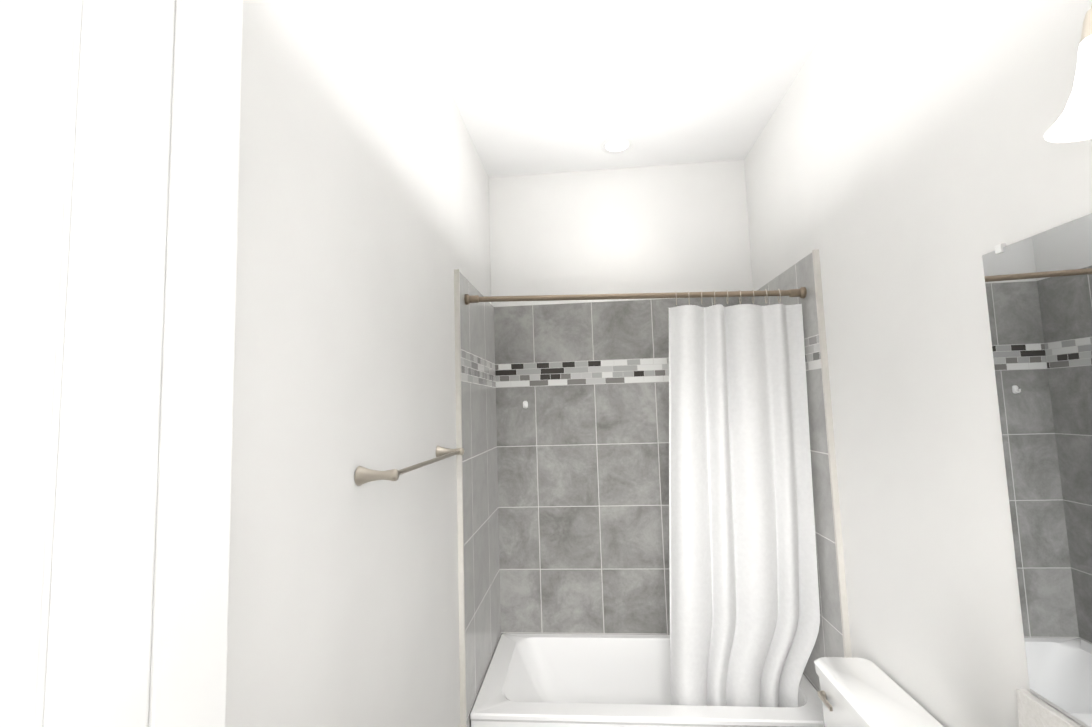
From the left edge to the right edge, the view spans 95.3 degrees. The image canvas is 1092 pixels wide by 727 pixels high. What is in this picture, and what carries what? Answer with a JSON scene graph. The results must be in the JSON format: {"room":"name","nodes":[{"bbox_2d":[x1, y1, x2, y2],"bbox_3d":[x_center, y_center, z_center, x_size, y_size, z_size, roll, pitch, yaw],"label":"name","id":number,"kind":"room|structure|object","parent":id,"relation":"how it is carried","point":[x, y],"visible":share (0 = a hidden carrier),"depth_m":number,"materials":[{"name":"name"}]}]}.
{"room":"bathroom","nodes":[
{"label":"bathroom","id":0,"kind":"room"},
{"bbox_2d":[225,0,490,726],"bbox_3d":[-0.492,0.263,1.397,0.100,3.080,3.285,-2,-5,5],"label":"wall","id":1,"kind":"structure","parent":0,"point":[363,231],"depth_m":1.17,"materials":[{"name":"paint"}]},
{"bbox_2d":[354,446,463,485],"bbox_3d":[-0.379,0.298,1.522,0.099,0.048,0.678,-2,-5,5],"label":"towel rail","id":2,"kind":"object","parent":1,"relation":"attached to","point":[363,475],"visible":1,"depth_m":1.21,"materials":[{"name":"silver metal"}]},
{"bbox_2d":[454,269,466,726],"bbox_3d":[-0.355,0.723,2.072,0.022,2.274,0.012,-2,-5,5],"label":"trim","id":3,"kind":"structure","parent":1,"relation":"attached to","point":[462,659],"depth_m":2.08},
{"bbox_2d":[460,272,500,726],"bbox_3d":[-0.320,0.759,2.473,0.020,2.270,0.795,-2,-5,5],"label":"wall tile","id":4,"kind":"structure","parent":1,"relation":"attached to","point":[481,533],"depth_m":2.40,"materials":[{"name":"grey tile"}]},
{"bbox_2d":[464,287,806,304],"bbox_3d":[0.372,-0.298,2.207,1.482,0.091,0.048,-2,-5,5],"label":"rail","id":5,"kind":"object","parent":4,"relation":"attached to","point":[801,292],"visible":1,"depth_m":2.20,"materials":[{"name":"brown metal"}]},
{"bbox_2d":[669,289,819,707],"bbox_3d":[0.821,0.604,2.162,0.618,1.856,0.206,-2,-5,5],"label":"shower curtain","id":6,"kind":"object","parent":5,"relation":"hanging from","point":[744,604],"visible":0.98,"depth_m":2.13,"materials":[{"name":"white fabric"}]},
{"bbox_2d":[489,160,752,306],"bbox_3d":[0.458,0.367,2.908,1.524,3.080,0.100,-2,-5,5],"label":"wall","id":7,"kind":"structure","parent":0,"point":[668,228],"depth_m":2.96,"materials":[{"name":"paint"}]},
{"bbox_2d":[494,297,750,634],"bbox_3d":[0.465,0.765,2.813,1.524,2.270,0.020,-2,-5,5],"label":"wall tile","id":8,"kind":"structure","parent":7,"relation":"attached to","point":[583,470],"depth_m":2.84,"materials":[{"name":"grey tile"}]},
{"bbox_2d":[523,401,527,407],"bbox_3d":[-0.121,0.238,2.882,0.028,0.044,0.036,-2,-5,5],"label":"hook","id":9,"kind":"object","parent":8,"relation":"attached to","point":[525,404],"visible":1,"depth_m":2.89,"materials":[{"name":"white plastic"}]},
{"bbox_2d":[410,0,842,177],"bbox_3d":[0.269,-1.331,1.465,1.724,0.060,3.285,-2,-5,5],"label":"ceiling","id":10,"kind":"structure","parent":0,"point":[545,86],"depth_m":2.13,"materials":[{"name":"paint"}]},
{"bbox_2d":[601,137,632,153],"bbox_3d":[0.388,-1.190,2.720,0.176,0.006,0.176,-2,-5,5],"label":"recessed light","id":11,"kind":"object","parent":10,"relation":"in","point":[615,145],"visible":1,"depth_m":2.72,"materials":[{"name":"white paint"}]},
{"bbox_2d":[744,0,1091,726],"bbox_3d":[1.125,0.201,1.258,0.100,3.080,3.285,-2,-5,5],"label":"wall","id":12,"kind":"structure","parent":0,"point":[906,164],"depth_m":1.42,"materials":[{"name":"paint"}]},
{"bbox_2d":[751,252,843,690],"bbox_3d":[1.177,0.702,2.344,0.020,2.270,0.795,-2,-5,5],"label":"wall tile","id":13,"kind":"structure","parent":12,"relation":"attached to","point":[829,639],"depth_m":2.08,"materials":[{"name":"grey tile"}]},
{"bbox_2d":[812,249,851,657],"bbox_3d":[1.141,0.666,1.944,0.022,2.274,0.012,-2,-5,5],"label":"trim","id":14,"kind":"structure","parent":12,"relation":"attached to","point":[832,467],"depth_m":1.97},
{"bbox_2d":[982,213,1091,726],"bbox_3d":[1.000,0.173,0.469,0.010,1.002,1.372,-2,-5,5],"label":"mirror","id":15,"kind":"object","parent":12,"relation":"attached to","point":[1039,293],"visible":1,"depth_m":1.04,"materials":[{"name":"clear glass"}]},
{"bbox_2d":[1044,6,1091,142],"bbox_3d":[0.881,-0.533,0.578,0.213,0.273,0.546,-2,-5,5],"label":"sconce","id":16,"kind":"object","parent":12,"relation":"attached to","point":[1073,122],"visible":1,"depth_m":0.79,"materials":[{"name":"white glass"}]},
{"bbox_3d":[0.364,1.795,1.190,1.724,0.060,3.285,-2,-5,5],"label":"floor","id":17,"kind":"structure","parent":0,"visible":0},
{"bbox_2d":[470,633,823,726],"bbox_3d":[0.459,1.659,2.350,1.478,0.410,0.742,-2,-5,5],"label":"bathtub","id":18,"kind":"object","parent":17,"relation":"on","point":[576,680],"visible":0.75,"depth_m":2.56,"materials":[{"name":"ceramic"}]},
{"bbox_2d":[814,657,943,726],"bbox_3d":[0.740,1.409,1.539,0.782,0.748,0.468,-2,-5,5],"label":"toilet","id":19,"kind":"object","parent":17,"relation":"on","point":[857,692],"visible":0.98,"depth_m":1.57,"materials":[{"name":"white ceramic"}]},
{"bbox_2d":[1016,689,1082,726],"bbox_3d":[0.727,1.134,0.413,0.614,1.098,1.405,-2,-5,5],"label":"bathroom vanity","id":20,"kind":"object","parent":17,"relation":"on","point":[1034,710],"visible":1,"depth_m":1.07,"materials":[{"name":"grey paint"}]},
{"bbox_3d":[0.176,0.097,-0.253,1.524,3.080,0.100,-2,-5,5],"label":"wall","id":21,"kind":"structure","parent":0,"visible":0},
{"bbox_2d":[0,0,242,726],"bbox_3d":[-0.444,0.461,0.261,0.118,2.458,0.813,-2,-5,5],"label":"door","id":22,"kind":"structure","parent":21,"relation":"in","point":[119,148],"depth_m":0.54,"materials":[{"name":"white paint"}]}
]}

